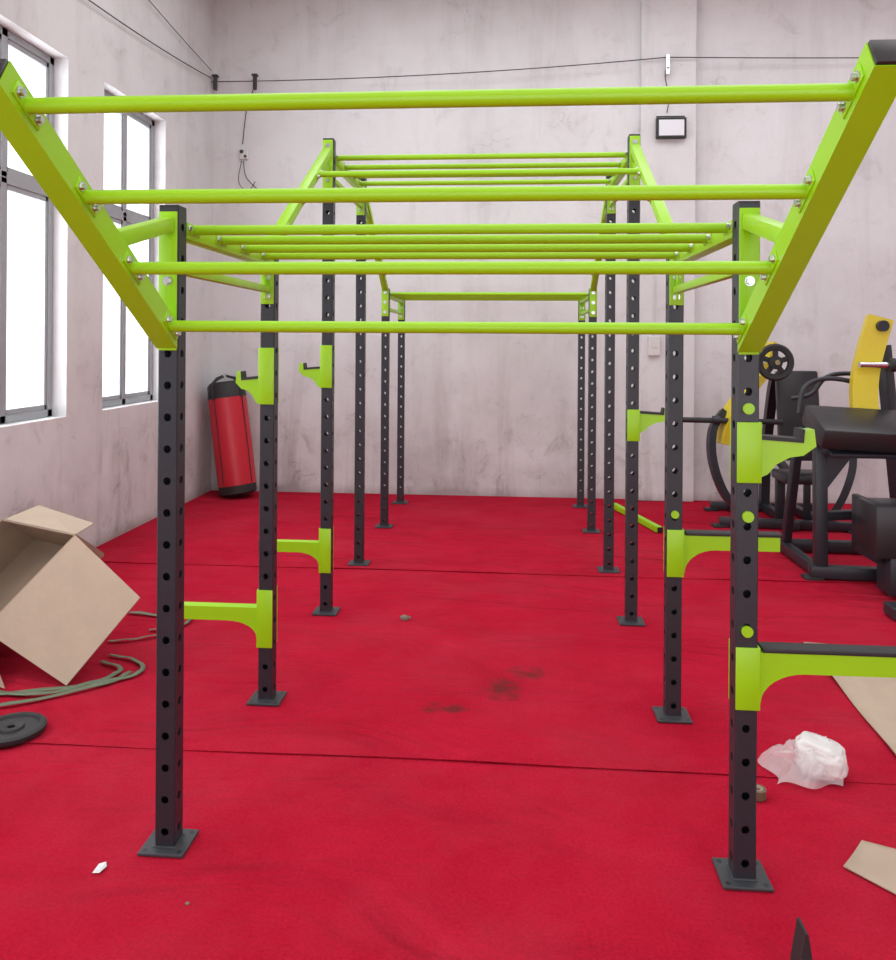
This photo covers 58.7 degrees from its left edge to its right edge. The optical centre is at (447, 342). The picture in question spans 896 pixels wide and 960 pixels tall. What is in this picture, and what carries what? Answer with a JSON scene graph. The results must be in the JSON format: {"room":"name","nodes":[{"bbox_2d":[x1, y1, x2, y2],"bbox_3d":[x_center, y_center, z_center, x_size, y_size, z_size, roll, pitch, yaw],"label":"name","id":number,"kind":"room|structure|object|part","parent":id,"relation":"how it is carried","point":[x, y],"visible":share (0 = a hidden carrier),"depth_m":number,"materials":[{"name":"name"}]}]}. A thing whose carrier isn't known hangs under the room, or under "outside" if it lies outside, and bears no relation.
{"room":"gym","nodes":[
{"label":"gym","id":0,"kind":"room"},
{"bbox_2d":[0,0,213,546],"bbox_3d":[-3.082,-1.070,2.808,0.240,5.300,11.530,0,0,4],"label":"wall","id":1,"kind":"structure","parent":0,"point":[88,461],"depth_m":6.23,"materials":[{"name":"paint"}]},
{"bbox_2d":[0,25,53,423],"bbox_3d":[-2.923,-0.759,5.183,0.070,2.576,1.126,0,0,4],"label":"window","id":2,"kind":"structure","parent":1,"relation":"in","point":[11,180],"depth_m":5.51,"materials":[{"name":"silver metal"}]},
{"bbox_2d":[102,90,153,407],"bbox_3d":[-2.799,-0.758,6.813,0.070,2.576,1.116,0,0,4],"label":"window","id":3,"kind":"structure","parent":1,"relation":"in","point":[120,215],"depth_m":6.82,"materials":[{"name":"silver metal"}]},
{"bbox_2d":[0,490,895,959],"bbox_3d":[1.794,1.610,2.445,9.574,0.012,11.510,0,0,4],"label":"floor","id":4,"kind":"structure","parent":0,"point":[489,772],"depth_m":3.04,"materials":[{"name":"red carpet"}]},
{"bbox_2d":[0,712,46,747],"bbox_3d":[-1.769,1.566,3.228,0.260,0.028,0.260,0,0,4],"label":"weight plate","id":5,"kind":"object","parent":4,"relation":"on","point":[16,728],"visible":1,"depth_m":3.23,"materials":[{"name":"black rubber"}]},
{"bbox_2d":[0,505,139,687],"bbox_3d":[-2.126,1.262,4.055,1.240,0.632,0.770,0,0,29],"label":"cardboard box","id":6,"kind":"object","parent":4,"relation":"on","point":[59,601],"visible":1,"depth_m":3.92,"materials":[{"name":"beige cardboard"}]},
{"bbox_2d":[0,611,190,706],"bbox_3d":[-1.906,1.573,3.902,0.833,0.010,1.703,0,0,36],"label":"rope","id":7,"kind":"object","parent":4,"relation":"on","point":[60,690],"visible":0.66,"depth_m":3.65,"materials":[{"name":"green fabric"}]},
{"bbox_2d":[92,862,106,872],"bbox_3d":[-1.050,1.586,2.406,0.030,0.006,0.050,0,0,4],"label":"paper scrap","id":8,"kind":"object","parent":4,"relation":"on","point":[101,866],"visible":1,"depth_m":2.41,"materials":[{"name":"white paper"}]},
{"bbox_2d":[207,374,256,496],"bbox_3d":[-2.233,0.952,8.230,0.539,1.258,0.445,0,0,4],"label":"bag","id":9,"kind":"object","parent":4,"relation":"on","point":[228,407],"visible":0.96,"depth_m":8.07,"materials":[{"name":"red leather"}]},
{"bbox_2d":[185,615,410,904],"bbox_3d":[0.551,1.589,5.062,1.434,0.036,6.021,0,0,12],"label":"debris","id":10,"kind":"object","parent":4,"relation":"on","point":[403,617],"visible":0.77,"depth_m":4.58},
{"bbox_2d":[0,39,895,891],"bbox_3d":[0.181,0.201,4.737,1.920,2.794,6.407,0,0,4],"label":"rig","id":11,"kind":"object","parent":4,"relation":"on","point":[761,290],"visible":1,"depth_m":2.49,"materials":[{"name":"green metal"}]},
{"bbox_3d":[-0.880,0.579,2.530,0.145,2.024,0.135,0,0,4],"label":"upright post","id":12,"kind":"part","parent":11,"relation":"part of","materials":[{"name":"black metal"}]},
{"bbox_2d":[184,588,276,647],"bbox_3d":[-1.031,1.220,3.574,0.517,0.255,0.079,0,0,4],"label":"spotter arm","id":13,"kind":"object","parent":11,"relation":"attached to","point":[258,617],"visible":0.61,"depth_m":3.54},
{"bbox_2d":[236,348,278,403],"bbox_3d":[-0.854,0.147,3.561,0.177,0.250,0.079,0,0,4],"label":"j-hook","id":14,"kind":"object","parent":11,"relation":"attached to","point":[261,387],"visible":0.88,"depth_m":3.52,"materials":[{"name":"green metal"}]},
{"bbox_3d":[-0.801,0.590,3.557,0.145,2.004,0.135,0,0,4],"label":"upright post","id":15,"kind":"part","parent":11,"relation":"part of","materials":[{"name":"black metal"}]},
{"bbox_2d":[258,526,333,572],"bbox_3d":[-0.903,1.221,4.726,0.437,0.260,0.079,0,0,4],"label":"spotter arm","id":16,"kind":"object","parent":11,"relation":"attached to","point":[320,549],"visible":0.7,"depth_m":4.69},
{"bbox_2d":[299,345,334,387],"bbox_3d":[-0.779,0.140,4.717,0.202,0.250,0.079,0,0,4],"label":"j-hook","id":17,"kind":"object","parent":11,"relation":"attached to","point":[322,374],"visible":1,"depth_m":4.67,"materials":[{"name":"green metal"}]},
{"bbox_3d":[-0.711,0.196,4.712,0.145,2.794,0.135,0,0,4],"label":"upright post","id":18,"kind":"part","parent":11,"relation":"part of","materials":[{"name":"black metal"}]},
{"bbox_3d":[-0.632,0.196,5.745,0.145,2.794,0.135,0,0,4],"label":"upright post","id":19,"kind":"part","parent":11,"relation":"part of","materials":[{"name":"black metal"}]},
{"bbox_3d":[-0.545,0.561,6.907,0.145,2.064,0.135,0,0,4],"label":"upright post","id":20,"kind":"part","parent":11,"relation":"part of","materials":[{"name":"black metal"}]},
{"bbox_3d":[-0.467,0.562,7.931,0.145,2.064,0.135,0,0,4],"label":"upright post","id":21,"kind":"part","parent":11,"relation":"part of","materials":[{"name":"black metal"}]},
{"bbox_3d":[-0.025,-0.275,1.987,1.843,0.609,0.892,0,0,4],"label":"inclined pull frame","id":22,"kind":"part","parent":11,"relation":"part of","materials":[{"name":"green metal"}]},
{"bbox_3d":[1.303,0.573,7.796,0.145,2.064,0.135,0,0,4],"label":"upright post","id":23,"kind":"part","parent":11,"relation":"part of","materials":[{"name":"black metal"}]},
{"bbox_3d":[1.224,0.573,6.772,0.145,2.064,0.135,0,0,4],"label":"upright post","id":24,"kind":"part","parent":11,"relation":"part of","materials":[{"name":"black metal"}]},
{"bbox_3d":[1.138,0.207,5.609,0.145,2.794,0.135,0,0,4],"label":"upright post","id":25,"kind":"part","parent":11,"relation":"part of","materials":[{"name":"black metal"}]},
{"bbox_3d":[1.059,0.207,4.577,0.145,2.794,0.135,0,0,4],"label":"upright post","id":26,"kind":"part","parent":11,"relation":"part of","materials":[{"name":"black metal"}]},
{"bbox_2d":[625,407,664,440],"bbox_3d":[1.148,0.467,4.570,0.247,0.190,0.079,0,0,4],"label":"j-hook","id":27,"kind":"object","parent":11,"relation":"attached to","point":[638,421],"visible":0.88,"depth_m":4.54,"materials":[{"name":"green metal"}]},
{"bbox_3d":[0.969,0.601,3.422,0.145,2.004,0.135,0,0,4],"label":"upright post","id":28,"kind":"part","parent":11,"relation":"part of","materials":[{"name":"black metal"}]},
{"bbox_2d":[667,528,782,576],"bbox_3d":[1.174,0.897,3.406,0.481,0.200,0.079,0,0,4],"label":"spotter arm","id":29,"kind":"object","parent":11,"relation":"attached to","point":[683,545],"visible":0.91,"depth_m":3.38},
{"bbox_3d":[0.890,0.591,2.395,0.145,2.024,0.135,0,0,4],"label":"upright post","id":30,"kind":"part","parent":11,"relation":"part of","materials":[{"name":"black metal"}]},
{"bbox_2d":[730,420,816,482],"bbox_3d":[0.975,0.326,2.389,0.232,0.180,0.079,0,0,4],"label":"j-hook","id":31,"kind":"object","parent":11,"relation":"attached to","point":[758,453],"visible":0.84,"depth_m":2.36,"materials":[{"name":"green metal"}]},
{"bbox_2d":[729,638,895,710],"bbox_3d":[1.195,0.998,2.372,0.681,0.185,0.079,0,0,4],"label":"spotter arm","id":32,"kind":"object","parent":11,"relation":"attached to","point":[757,668],"visible":0.86,"depth_m":2.35},
{"bbox_2d":[614,503,662,532],"bbox_3d":[1.702,1.581,7.224,0.050,0.050,1.025,0,0,-10],"label":"tube","id":33,"kind":"object","parent":4,"relation":"on","point":[649,524],"visible":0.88,"depth_m":6.97,"materials":[{"name":"green metal"}]},
{"bbox_2d":[757,784,765,801],"bbox_3d":[1.092,1.589,2.814,0.060,0.032,0.060,0,0,4],"label":"tape roll","id":34,"kind":"object","parent":4,"relation":"on","point":[761,790],"visible":0.44,"depth_m":2.79,"materials":[{"name":"brown paper"}]},
{"bbox_2d":[683,341,856,532],"bbox_3d":[2.809,0.801,7.124,1.528,1.630,1.164,0,0,4],"label":"exercise machine","id":35,"kind":"object","parent":4,"relation":"on","point":[784,384],"visible":0.72,"depth_m":7.01,"materials":[{"name":"black metal"}]},
{"bbox_2d":[790,917,812,959],"bbox_3d":[0.889,1.530,1.987,0.060,0.149,0.060,0,0,4],"label":"wedge","id":36,"kind":"object","parent":4,"relation":"on","point":[801,948],"visible":1,"depth_m":1.98,"materials":[{"name":"black"}]},
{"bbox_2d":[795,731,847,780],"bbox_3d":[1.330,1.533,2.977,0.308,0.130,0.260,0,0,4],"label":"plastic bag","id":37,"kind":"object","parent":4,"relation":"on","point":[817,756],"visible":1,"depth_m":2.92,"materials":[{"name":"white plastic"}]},
{"bbox_2d":[781,314,895,596],"bbox_3d":[3.091,0.705,5.590,1.282,1.826,1.218,0,0,4],"label":"machine","id":38,"kind":"object","parent":4,"relation":"on","point":[863,430],"visible":0.91,"depth_m":5.46,"materials":[{"name":"black metal"}]},
{"bbox_2d":[804,642,895,753],"bbox_3d":[2.392,1.591,3.356,1.447,0.038,1.473,0,0,16],"label":"cardboard sheet","id":39,"kind":"object","parent":4,"relation":"on","point":[874,698],"visible":0.45,"depth_m":3.56,"materials":[{"name":"beige cardboard"}]},
{"bbox_2d":[844,840,895,894],"bbox_3d":[1.410,1.594,2.273,0.506,0.020,0.381,0,0,28],"label":"cardboard sheet","id":40,"kind":"object","parent":4,"relation":"on","point":[876,863],"visible":1,"depth_m":2.44,"materials":[{"name":"beige cardboard"}]},
{"bbox_2d":[883,601,895,619],"bbox_3d":[2.968,1.574,4.647,0.772,0.070,0.140,0,0,4],"label":"machine footrest","id":41,"kind":"object","parent":4,"relation":"on","point":[889,607],"visible":1,"depth_m":4.67,"materials":[{"name":"black metal"}]},
{"bbox_2d":[211,0,895,503],"bbox_3d":[2.258,-1.036,8.303,10.174,5.300,0.240,0,0,4],"label":"wall","id":42,"kind":"structure","parent":0,"point":[486,414],"depth_m":8.30,"materials":[{"name":"paint"}]},
{"bbox_2d":[239,148,248,159],"bbox_3d":[-2.177,-2.014,8.497,0.090,0.120,0.047,0,0,4],"label":"junction box","id":43,"kind":"object","parent":42,"relation":"attached to","point":[244,152],"visible":1,"depth_m":8.48,"materials":[{"name":"white plastic"}]},
{"bbox_2d":[88,0,858,188],"bbox_3d":[2.091,-2.362,6.558,9.460,1.557,3.196,0,0,4],"label":"overhead cable","id":44,"kind":"object","parent":42,"relation":"attached to","point":[215,81],"visible":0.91,"depth_m":8.12,"materials":[{"name":"grey plastic"}]},
{"bbox_2d":[648,275,659,355],"bbox_3d":[2.093,-0.277,8.082,0.120,0.820,0.040,0,0,4],"label":"box","id":45,"kind":"object","parent":42,"relation":"attached to","point":[653,341],"visible":0.99,"depth_m":8.07,"materials":[{"name":"white plastic"}]},
{"bbox_2d":[656,116,686,138],"bbox_3d":[2.253,-2.181,8.053,0.300,0.240,0.072,0,0,4],"label":"floodlight","id":46,"kind":"object","parent":42,"relation":"attached to","point":[667,127],"visible":1,"depth_m":8.02,"materials":[{"name":"black plastic"}]},
{"bbox_2d":[638,0,696,501],"bbox_3d":[2.238,-1.036,8.139,0.550,5.298,0.090,0,0,4],"label":"pier","id":47,"kind":"object","parent":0,"point":[667,26],"depth_m":8.10,"materials":[{"name":"white paint"}]}
]}

